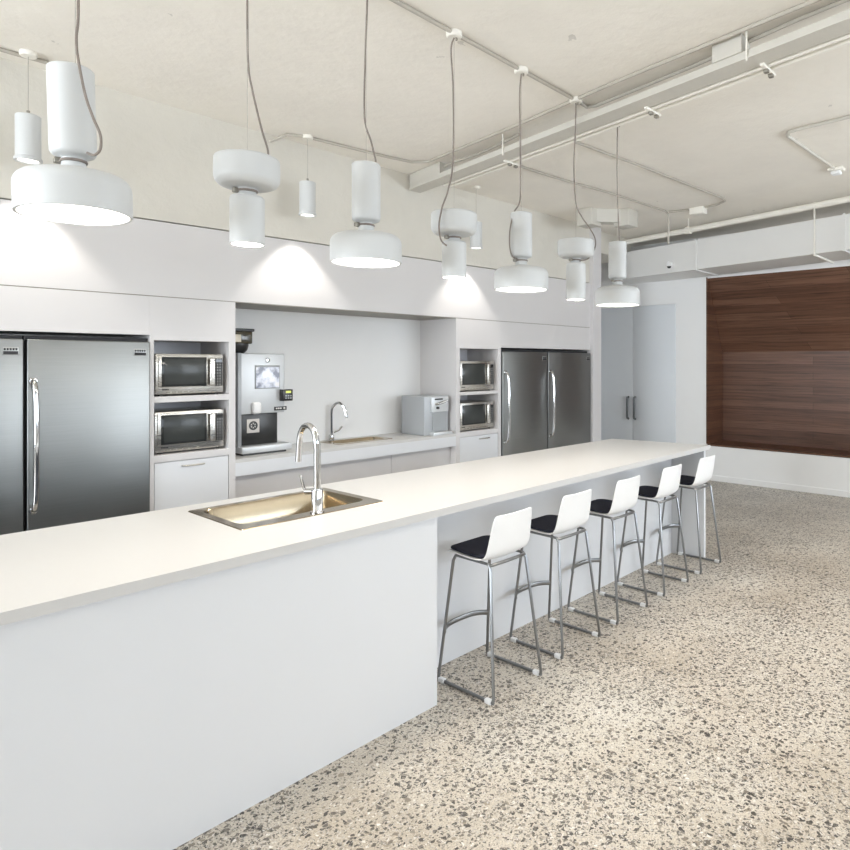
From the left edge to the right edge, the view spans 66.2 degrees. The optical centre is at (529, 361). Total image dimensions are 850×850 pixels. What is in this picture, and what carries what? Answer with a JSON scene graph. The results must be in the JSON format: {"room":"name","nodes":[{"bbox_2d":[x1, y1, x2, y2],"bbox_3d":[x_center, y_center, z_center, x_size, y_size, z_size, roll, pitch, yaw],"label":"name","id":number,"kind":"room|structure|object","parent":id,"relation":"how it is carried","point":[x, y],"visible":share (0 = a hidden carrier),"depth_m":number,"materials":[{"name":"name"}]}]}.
{"room":"office kitchen","nodes":[
{"label":"office kitchen","id":0,"kind":"room"},
{"bbox_2d":[0,334,521,349],"bbox_3d":[-3.364,-0.050,4.714,0.200,3.300,15.250,0,0,40],"label":"wall","id":1,"kind":"structure","parent":0,"point":[0,334],"depth_m":4.61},
{"bbox_2d":[0,57,589,282],"bbox_3d":[-2.376,-1.284,4.381,0.144,0.832,9.600,0,0,40],"label":"wall","id":2,"kind":"structure","parent":0,"point":[164,153],"depth_m":4.53,"materials":[{"name":"white paint"}]},
{"bbox_2d":[0,198,589,326],"bbox_3d":[-2.377,-0.714,4.414,0.200,0.561,9.550,0,0,40],"label":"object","id":3,"kind":"object","parent":2,"relation":"attached to","point":[140,256],"visible":0.83,"depth_m":4.59,"materials":[{"name":"white paint"}]},
{"bbox_2d":[235,308,419,443],"bbox_3d":[-1.854,0.550,5.779,0.080,2.100,2.168,0,0,40],"label":"wall","id":4,"kind":"structure","parent":0,"point":[367,365],"depth_m":5.86,"materials":[{"name":"white paint"}]},
{"bbox_2d":[0,284,589,327],"bbox_3d":[-2.494,-0.430,4.511,0.496,0.008,9.550,0,0,40],"label":"trim","id":5,"kind":"structure","parent":4,"relation":"attached to","point":[239,305],"depth_m":5.29,"materials":[{"name":"paint"}]},
{"bbox_2d":[0,285,149,336],"bbox_3d":[-3.654,-0.301,3.113,0.500,0.252,3.117,0,0,40],"label":"header panel","id":6,"kind":"object","parent":5,"relation":"attached to","point":[23,310],"visible":1,"depth_m":3.83,"materials":[{"name":"white laminate"}]},
{"bbox_2d":[501,322,589,349],"bbox_3d":[0.031,-0.289,7.546,0.500,0.275,1.655,0,0,40],"label":"header panel","id":7,"kind":"object","parent":5,"relation":"attached to","point":[524,336],"visible":0.76,"depth_m":7.30,"materials":[{"name":"white laminate"}]},
{"bbox_2d":[235,432,455,476],"bbox_3d":[-1.619,0.760,5.584,0.530,0.120,2.168,0,0,40],"label":"countertop","id":8,"kind":"structure","parent":4,"relation":"attached to","point":[401,443],"depth_m":5.31,"materials":[{"name":"white stone"}]},
{"bbox_2d":[235,353,292,455],"bbox_3d":[-2.149,0.316,5.013,0.385,0.768,0.417,0,0,40],"label":"coffee machine","id":9,"kind":"object","parent":8,"relation":"on","point":[260,393],"visible":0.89,"depth_m":4.89,"materials":[{"name":"silver metal"}]},
{"bbox_2d":[235,328,254,352],"bbox_3d":[-2.263,-0.162,4.939,0.185,0.189,0.193,0,0,40],"label":"canister","id":10,"kind":"object","parent":9,"relation":"on","point":[243,337],"visible":0.5,"depth_m":4.89,"materials":[{"name":"black plastic"}]},
{"bbox_2d":[235,343,248,352],"bbox_3d":[-2.265,-0.104,4.941,0.170,0.075,0.170,0,0,40],"label":"bean hopper","id":11,"kind":"object","parent":10,"relation":"on","point":[239,347],"depth_m":4.89,"materials":[{"name":"black plastic"}]},
{"bbox_2d":[235,440,291,453],"bbox_3d":[-2.149,0.658,5.013,0.385,0.053,0.403,0,0,40],"label":"drip tray","id":12,"kind":"object","parent":9,"relation":"on","point":[262,446],"depth_m":4.88,"materials":[{"name":"grey plastic"}]},
{"bbox_2d":[329,402,347,439],"bbox_3d":[-1.712,0.527,5.744,0.177,0.347,0.087,0,0,4],"label":"mixer tap","id":13,"kind":"object","parent":8,"relation":"on","point":[331,436],"visible":0.98,"depth_m":5.72,"materials":[{"name":"silver metal"}]},
{"bbox_2d":[321,436,392,444],"bbox_3d":[-1.546,0.778,5.719,0.290,0.164,0.580,0,0,40],"label":"sink","id":14,"kind":"object","parent":8,"relation":"in","point":[369,438],"visible":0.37,"depth_m":5.77,"materials":[{"name":"metal"}]},
{"bbox_2d":[402,394,452,435],"bbox_3d":[-1.004,0.514,6.247,0.410,0.372,0.305,0,0,40],"label":"water dispenser","id":15,"kind":"object","parent":8,"relation":"on","point":[424,414],"visible":1,"depth_m":6.14,"materials":[{"name":"grey plastic"}]},
{"bbox_2d":[429,430,452,435],"bbox_3d":[-0.856,0.685,6.160,0.072,0.030,0.240,0,0,40],"label":"drip tray","id":16,"kind":"object","parent":15,"relation":"on","point":[431,432],"depth_m":6.13,"materials":[{"name":"silver metal"}]},
{"bbox_2d":[0,0,849,246],"bbox_3d":[0.212,-1.775,1.742,9.500,0.150,15.250,0,0,40],"label":"ceiling","id":17,"kind":"structure","parent":0,"point":[306,57],"depth_m":3.92,"materials":[{"name":"beige paint"}]},
{"bbox_2d":[0,47,48,63],"bbox_3d":[-3.997,-1.688,2.113,0.030,0.022,3.941,0,0,40],"label":"conduit","id":18,"kind":"object","parent":17,"relation":"attached to","point":[3,50],"visible":0.68,"depth_m":3.50,"materials":[{"name":"white metal"}]},
{"bbox_2d":[13,49,42,164],"bbox_3d":[-2.752,-1.399,3.510,0.127,0.599,0.127,0,0,40],"label":"pendant","id":19,"kind":"object","parent":17,"relation":"hanging from","point":[27,125],"visible":0.99,"depth_m":3.47,"materials":[{"name":"white paint"}]},
{"bbox_2d":[18,159,37,162],"bbox_3d":[-2.752,-1.111,3.510,0.098,0.006,0.098,0,0,40],"label":"diffuser","id":20,"kind":"object","parent":19,"relation":"attached to","point":[19,160],"depth_m":3.52,"materials":[{"name":"white plastic"}]},
{"bbox_2d":[11,0,132,225],"bbox_3d":[-1.446,-1.080,2.033,0.316,1.238,0.316,0,0,40],"label":"pendant lamp","id":21,"kind":"object","parent":17,"relation":"hanging from","point":[66,191],"visible":1,"depth_m":1.98,"materials":[{"name":"white metal"}]},
{"bbox_2d":[16,204,129,223],"bbox_3d":[-1.444,-0.474,2.033,0.294,0.006,0.294,-2,0,40],"label":"diffuser","id":22,"kind":"object","parent":21,"relation":"attached to","point":[57,213],"depth_m":2.03,"materials":[{"name":"white plastic"}]},
{"bbox_2d":[213,0,279,246],"bbox_3d":[-1.087,-1.075,2.462,0.238,1.247,0.238,0,0,40],"label":"pendant lamp","id":23,"kind":"object","parent":17,"relation":"hanging from","point":[248,173],"visible":1,"depth_m":2.40,"materials":[{"name":"white metal"}]},
{"bbox_2d":[232,242,261,245],"bbox_3d":[-1.087,-0.460,2.462,0.110,0.006,0.110,0,0,40],"label":"diffuser","id":24,"kind":"object","parent":23,"relation":"attached to","point":[233,243],"depth_m":2.47,"materials":[{"name":"white plastic"}]},
{"bbox_2d":[299,134,315,217],"bbox_3d":[-1.672,-1.399,4.810,0.127,0.599,0.127,0,0,40],"label":"pendant","id":25,"kind":"object","parent":17,"relation":"hanging from","point":[307,189],"visible":1,"depth_m":4.76,"materials":[{"name":"white paint"}]},
{"bbox_2d":[330,0,401,267],"bbox_3d":[-0.738,-1.073,2.882,0.314,1.253,0.314,0,0,40],"label":"pendant lamp","id":26,"kind":"object","parent":17,"relation":"hanging from","point":[364,247],"visible":1,"depth_m":2.82,"materials":[{"name":"white metal"}]},
{"bbox_2d":[332,258,398,266],"bbox_3d":[-0.738,-0.454,2.882,0.294,0.006,0.294,0,0,40],"label":"diffuser","id":27,"kind":"object","parent":26,"relation":"attached to","point":[350,262],"depth_m":2.90,"materials":[{"name":"white plastic"}]},
{"bbox_2d":[431,28,476,278],"bbox_3d":[-0.391,-1.067,3.299,0.238,1.263,0.238,0,0,-21],"label":"pendant lamp","id":28,"kind":"object","parent":17,"relation":"hanging from","point":[453,224],"visible":1,"depth_m":3.24,"materials":[{"name":"white metal"}]},
{"bbox_2d":[445,276,461,277],"bbox_3d":[-0.391,-0.444,3.299,0.110,0.006,0.110,0,0,40],"label":"diffuser","id":29,"kind":"object","parent":28,"relation":"attached to","point":[445,276],"depth_m":3.31,"materials":[{"name":"white plastic"}]},
{"bbox_2d":[470,185,482,248],"bbox_3d":[-0.521,-1.399,6.194,0.127,0.599,0.127,0,0,40],"label":"pendant","id":30,"kind":"object","parent":17,"relation":"hanging from","point":[476,239],"visible":0.85,"depth_m":6.15,"materials":[{"name":"white paint"}]},
{"bbox_2d":[443,133,518,167],"bbox_3d":[-0.560,-1.659,5.303,0.073,0.083,1.462,0,0,-43],"label":"conduit","id":31,"kind":"object","parent":17,"relation":"attached to","point":[515,135],"visible":0.66,"depth_m":5.12,"materials":[{"name":"white metal"}]},
{"bbox_2d":[389,0,573,99],"bbox_3d":[-1.683,-1.688,1.698,0.021,0.022,6.260,0,0,39],"label":"conduit","id":32,"kind":"object","parent":17,"relation":"attached to","point":[398,2],"visible":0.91,"depth_m":3.41,"materials":[{"name":"white metal"}]},
{"bbox_2d":[494,66,547,292],"bbox_3d":[-0.051,-1.058,3.709,0.314,1.281,0.314,0,0,40],"label":"pendant lamp","id":33,"kind":"object","parent":17,"relation":"hanging from","point":[520,277],"visible":1,"depth_m":3.65,"materials":[{"name":"white metal"}]},
{"bbox_2d":[496,287,545,291],"bbox_3d":[-0.051,-0.426,3.709,0.294,0.006,0.294,0,0,40],"label":"diffuser","id":34,"kind":"object","parent":33,"relation":"attached to","point":[501,289],"depth_m":3.73,"materials":[{"name":"white plastic"}]},
{"bbox_2d":[269,0,821,162],"bbox_3d":[0.952,-1.663,3.121,6.529,0.071,1.195,0,0,40],"label":"conduit","id":35,"kind":"object","parent":17,"relation":"attached to","point":[809,2],"visible":0.95,"depth_m":3.92,"materials":[{"name":"white metal"}]},
{"bbox_2d":[557,96,595,300],"bbox_3d":[0.296,-1.050,4.126,0.238,1.297,0.238,0,0,40],"label":"pendant lamp","id":36,"kind":"object","parent":17,"relation":"hanging from","point":[573,249],"visible":0.98,"depth_m":4.07,"materials":[{"name":"white metal"}]},
{"bbox_2d":[519,164,668,243],"bbox_3d":[0.645,-1.514,6.259,0.054,0.369,2.658,0,0,45],"label":"conduit","id":37,"kind":"object","parent":17,"relation":"attached to","point":[522,166],"visible":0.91,"depth_m":6.30,"materials":[{"name":"white metal"}]},
{"bbox_2d":[577,207,637,229],"bbox_3d":[0.864,-1.603,7.149,0.693,0.187,0.276,0,0,-6],"label":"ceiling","id":38,"kind":"structure","parent":17,"relation":"attached to","point":[594,217],"depth_m":7.08,"materials":[{"name":"white paint"}]},
{"bbox_2d":[595,120,639,306],"bbox_3d":[0.617,-1.050,4.513,0.314,1.299,0.314,0,0,40],"label":"pendant lamp","id":39,"kind":"object","parent":17,"relation":"hanging from","point":[617,294],"visible":0.98,"depth_m":4.45,"materials":[{"name":"white metal"}]},
{"bbox_2d":[599,303,637,305],"bbox_3d":[0.617,-0.408,4.513,0.294,0.006,0.294,0,0,40],"label":"diffuser","id":40,"kind":"object","parent":39,"relation":"attached to","point":[600,304],"depth_m":4.51,"materials":[{"name":"white plastic"}]},
{"bbox_2d":[409,9,849,192],"bbox_3d":[1.650,-1.611,2.862,0.293,0.170,8.061,0,0,-41],"label":"beam","id":41,"kind":"structure","parent":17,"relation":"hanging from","point":[732,56],"depth_m":3.67,"materials":[{"name":"metal"}]},
{"bbox_2d":[443,33,849,185],"bbox_3d":[1.781,-1.565,2.769,0.023,0.024,7.694,0,0,-41],"label":"conduit","id":42,"kind":"object","parent":41,"relation":"attached to","point":[845,36],"visible":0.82,"depth_m":3.79,"materials":[{"name":"white metal"}]},
{"bbox_2d":[450,38,849,186],"bbox_3d":[1.826,-1.570,2.823,0.023,0.024,7.694,0,0,-41],"label":"conduit","id":43,"kind":"object","parent":41,"relation":"attached to","point":[846,41],"visible":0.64,"depth_m":3.85,"materials":[{"name":"white metal"}]},
{"bbox_2d":[575,141,725,207],"bbox_3d":[1.206,-1.688,5.895,0.323,0.022,2.611,0,0,40],"label":"conduit","id":44,"kind":"object","parent":17,"relation":"attached to","point":[577,142],"visible":0.94,"depth_m":5.65,"materials":[{"name":"white metal"}]},
{"bbox_2d":[669,209,688,212],"bbox_3d":[1.681,-1.688,7.146,0.257,0.022,0.021,0,0,26],"label":"conduit","id":45,"kind":"object","parent":17,"relation":"attached to","point":[684,209],"visible":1,"depth_m":7.14,"materials":[{"name":"white metal"}]},
{"bbox_2d":[689,206,706,215],"bbox_3d":[1.852,-1.661,7.046,0.160,0.073,0.115,0,0,40],"label":"junction box","id":46,"kind":"object","parent":17,"relation":"attached to","point":[701,210],"visible":0.96,"depth_m":7.01,"materials":[{"name":"white plastic"}]},
{"bbox_2d":[580,0,849,108],"bbox_3d":[1.883,-1.688,2.601,0.138,0.022,4.470,0,0,-43],"label":"conduit","id":47,"kind":"object","parent":17,"relation":"attached to","point":[839,2],"visible":0.84,"depth_m":3.57,"materials":[{"name":"white metal"}]},
{"bbox_2d":[623,202,849,283],"bbox_3d":[4.121,-1.412,6.015,0.700,0.572,8.592,0,0,-40],"label":"air duct","id":48,"kind":"object","parent":17,"relation":"hanging from","point":[827,239],"visible":0.95,"depth_m":7.49,"materials":[{"name":"white metal"}]},
{"bbox_2d":[666,261,672,267],"bbox_3d":[1.788,-1.248,8.221,0.080,0.095,0.062,0,0,40],"label":"dome camera","id":49,"kind":"object","parent":48,"relation":"attached to","point":[669,264],"visible":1,"depth_m":8.21,"materials":[{"name":"white plastic"}]},
{"bbox_2d":[623,196,849,244],"bbox_3d":[3.615,-1.607,5.444,0.096,0.183,8.560,0,0,-39],"label":"pipe","id":50,"kind":"object","parent":17,"relation":"hanging from","point":[687,230],"visible":0.82,"depth_m":6.97,"materials":[{"name":"white metal"}]},
{"bbox_2d":[786,115,849,168],"bbox_3d":[3.014,-1.688,4.476,2.087,0.025,1.223,0,0,40],"label":"conduit","id":51,"kind":"object","parent":17,"relation":"attached to","point":[788,136],"visible":1,"depth_m":4.68,"materials":[{"name":"white metal"}]},
{"bbox_2d":[827,166,844,175],"bbox_3d":[2.683,-1.669,5.605,0.120,0.058,0.110,0,0,40],"label":"ceiling sensor","id":52,"kind":"object","parent":17,"relation":"attached to","point":[838,170],"visible":1,"depth_m":5.58,"materials":[{"name":"white plastic"}]},
{"bbox_2d":[173,480,849,849],"bbox_3d":[0.212,1.660,1.742,9.500,0.120,15.250,0,0,40],"label":"floor","id":53,"kind":"structure","parent":0,"point":[714,714],"depth_m":2.76,"materials":[{"name":"stone"}]},
{"bbox_2d":[0,335,22,534],"bbox_3d":[-3.246,0.714,3.528,0.598,1.733,0.645,0,0,40],"label":"refrigerator","id":54,"kind":"object","parent":53,"relation":"on","point":[11,346],"visible":0.76,"depth_m":3.59,"materials":[{"name":"metal"}]},
{"bbox_2d":[22,335,149,530],"bbox_3d":[-2.828,0.714,4.030,0.598,1.733,0.649,0,0,40],"label":"refrigerator","id":55,"kind":"object","parent":53,"relation":"on","point":[86,400],"visible":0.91,"depth_m":3.86,"materials":[{"name":"metal"}]},
{"bbox_2d":[121,296,234,510],"bbox_3d":[-2.482,0.587,4.529,0.554,2.027,0.558,0,0,40],"label":"tower","id":56,"kind":"object","parent":53,"relation":"on","point":[177,325],"visible":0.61,"depth_m":4.40,"materials":[{"name":"white laminate"}]},
{"bbox_2d":[154,354,222,395],"bbox_3d":[-2.453,0.086,4.492,0.404,0.283,0.443,0,0,40],"label":"microwave oven","id":57,"kind":"object","parent":56,"relation":"on","point":[173,373],"visible":0.88,"depth_m":4.36,"materials":[{"name":"metal"}]},
{"bbox_2d":[154,406,223,453],"bbox_3d":[-2.453,0.472,4.492,0.404,0.281,0.452,0,0,40],"label":"microwave oven","id":58,"kind":"object","parent":56,"relation":"on","point":[181,428],"visible":0.9,"depth_m":4.37,"materials":[{"name":"metal"}]},
{"bbox_2d":[154,447,228,462],"bbox_3d":[-2.487,0.635,4.518,0.499,0.045,0.488,0,0,40],"label":"shelf","id":59,"kind":"object","parent":56,"relation":"attached to","point":[204,454],"depth_m":4.38,"materials":[{"name":"white laminate"}]},
{"bbox_2d":[154,393,228,402],"bbox_3d":[-2.487,0.247,4.518,0.499,0.039,0.488,0,0,40],"label":"shelf","id":60,"kind":"object","parent":56,"relation":"attached to","point":[210,397],"depth_m":4.39,"materials":[{"name":"white laminate"}]},
{"bbox_2d":[235,447,449,497],"bbox_3d":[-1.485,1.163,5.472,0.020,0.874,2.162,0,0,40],"label":"base cabinet","id":61,"kind":"object","parent":53,"relation":"on","point":[274,481],"visible":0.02,"depth_m":5.35,"materials":[{"name":"white laminate"}]},
{"bbox_2d":[0,439,709,849],"bbox_3d":[-1.035,1.140,3.053,1.068,0.920,6.572,0,0,40],"label":"kitchen island","id":62,"kind":"object","parent":53,"relation":"on","point":[165,674],"visible":0.84,"depth_m":2.37,"materials":[{"name":"white stone"}]},
{"bbox_2d":[0,439,709,625],"bbox_3d":[-1.035,0.698,3.053,1.068,0.035,6.572,0,0,40],"label":"island countertop","id":63,"kind":"structure","parent":62,"relation":"on","point":[43,571],"depth_m":2.58,"materials":[{"name":"white stone"}]},
{"bbox_2d":[188,488,382,529],"bbox_3d":[-1.135,0.763,3.014,0.520,0.174,0.705,0,0,40],"label":"sink","id":64,"kind":"object","parent":63,"relation":"in","point":[255,513],"visible":0.3,"depth_m":3.12,"materials":[{"name":"metal"}]},
{"bbox_2d":[295,422,323,513],"bbox_3d":[-1.015,0.476,2.916,0.195,0.401,0.062,0,0,32],"label":"mixer tap","id":65,"kind":"object","parent":63,"relation":"on","point":[316,493],"visible":1,"depth_m":2.87,"materials":[{"name":"silver metal"}]},
{"bbox_2d":[420,318,500,463],"bbox_3d":[-0.709,0.587,6.661,0.554,2.027,0.652,0,0,40],"label":"tower","id":66,"kind":"object","parent":53,"relation":"on","point":[444,343],"visible":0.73,"depth_m":6.47,"materials":[{"name":"white laminate"}]},
{"bbox_2d":[460,361,493,391],"bbox_3d":[-0.674,0.144,6.633,0.404,0.308,0.510,0,0,40],"label":"microwave oven","id":67,"kind":"object","parent":66,"relation":"on","point":[474,375],"visible":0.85,"depth_m":6.51,"materials":[{"name":"metal"}]},
{"bbox_2d":[460,400,493,431],"bbox_3d":[-0.674,0.552,6.633,0.404,0.285,0.510,0,0,40],"label":"microwave oven","id":68,"kind":"object","parent":66,"relation":"on","point":[474,414],"visible":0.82,"depth_m":6.51,"materials":[{"name":"metal"}]},
{"bbox_2d":[460,428,497,436],"bbox_3d":[-0.704,0.718,6.663,0.499,0.045,0.557,0,0,40],"label":"shelf","id":69,"kind":"object","parent":66,"relation":"attached to","point":[482,432],"depth_m":6.54,"materials":[{"name":"white laminate"}]},
{"bbox_2d":[460,390,497,395],"bbox_3d":[-0.704,0.314,6.663,0.499,0.032,0.557,0,0,40],"label":"shelf","id":70,"kind":"object","parent":66,"relation":"attached to","point":[468,392],"depth_m":6.62,"materials":[{"name":"white laminate"}]},
{"bbox_2d":[437,507,541,704],"bbox_3d":[-0.214,1.166,3.247,0.420,0.868,0.383,0,0,39],"label":"bar stool","id":71,"kind":"object","parent":53,"relation":"on","point":[510,533],"visible":1,"depth_m":3.17,"materials":[{"name":"white plastic"}]},
{"bbox_2d":[501,349,546,455],"bbox_3d":[-0.212,0.724,7.178,0.598,1.713,0.766,0,0,40],"label":"refrigerator","id":72,"kind":"object","parent":53,"relation":"on","point":[523,372],"visible":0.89,"depth_m":7.00,"materials":[{"name":"metal"}]},
{"bbox_2d":[509,489,600,658],"bbox_3d":[0.134,1.166,3.709,0.420,0.868,0.383,0,0,40],"label":"bar stool","id":73,"kind":"object","parent":53,"relation":"on","point":[574,511],"visible":0.89,"depth_m":3.63,"materials":[{"name":"white plastic"}]},
{"bbox_2d":[544,350,589,448],"bbox_3d":[0.314,0.724,7.810,0.598,1.713,0.864,0,0,40],"label":"refrigerator","id":74,"kind":"object","parent":53,"relation":"on","point":[568,372],"visible":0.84,"depth_m":7.64,"materials":[{"name":"metal"}]},
{"bbox_2d":[546,227,600,441],"bbox_3d":[0.464,-0.049,8.379,0.998,3.298,0.180,0,0,40],"label":"end panel","id":75,"kind":"object","parent":53,"relation":"on","point":[595,260],"visible":0.16,"depth_m":8.03,"materials":[{"name":"white laminate"}]},
{"bbox_2d":[567,475,647,624],"bbox_3d":[0.492,1.166,4.159,0.420,0.868,0.383,0,0,40],"label":"bar stool","id":76,"kind":"object","parent":53,"relation":"on","point":[625,497],"visible":0.84,"depth_m":4.08,"materials":[{"name":"white plastic"}]},
{"bbox_2d":[617,464,688,596],"bbox_3d":[0.874,1.166,4.628,0.420,0.868,0.383,0,0,40],"label":"bar stool","id":77,"kind":"object","parent":53,"relation":"on","point":[670,478],"visible":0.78,"depth_m":4.55,"materials":[{"name":"white plastic"}]},
{"bbox_2d":[656,455,720,574],"bbox_3d":[1.244,1.166,5.080,0.420,0.868,0.383,0,0,40],"label":"bar stool","id":78,"kind":"object","parent":53,"relation":"on","point":[705,467],"visible":0.77,"depth_m":5.00,"materials":[{"name":"white plastic"}]},
{"bbox_2d":[601,233,849,444],"bbox_3d":[4.882,-0.050,7.203,9.300,3.300,0.880,0,0,40],"label":"wall","id":79,"kind":"structure","parent":0,"point":[689,295],"depth_m":8.85,"materials":[{"name":"white paint"}]},
{"bbox_2d":[601,232,630,262],"bbox_3d":[0.772,-1.560,8.845,0.880,0.280,0.910,0,0,40],"label":"trim","id":80,"kind":"structure","parent":79,"relation":"attached to","point":[606,238],"depth_m":8.48,"materials":[{"name":"white paint"}]},
{"bbox_2d":[601,304,675,442],"bbox_3d":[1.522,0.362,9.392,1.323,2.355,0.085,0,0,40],"label":"tall cabinet","id":81,"kind":"object","parent":79,"relation":"attached to","point":[638,343],"visible":0.72,"depth_m":9.35,"materials":[{"name":"grey paint"}]},
{"bbox_2d":[706,446,849,490],"bbox_3d":[3.952,1.369,7.898,3.420,0.463,0.760,0,0,40],"label":"wall","id":82,"kind":"structure","parent":79,"relation":"attached to","point":[828,472],"depth_m":8.05,"materials":[{"name":"white paint"}]},
{"bbox_2d":[710,475,849,497],"bbox_3d":[5.203,1.562,6.354,7.320,0.075,0.016,0,0,40],"label":"baseboard","id":83,"kind":"structure","parent":82,"relation":"attached to","point":[816,490],"depth_m":8.03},
{"bbox_2d":[706,266,849,457],"bbox_3d":[3.881,-0.007,7.813,3.419,2.285,0.542,0,0,40],"label":"cladding","id":84,"kind":"object","parent":79,"relation":"attached to","point":[778,343],"visible":0.88,"depth_m":8.45,"materials":[{"name":"brown wood"}]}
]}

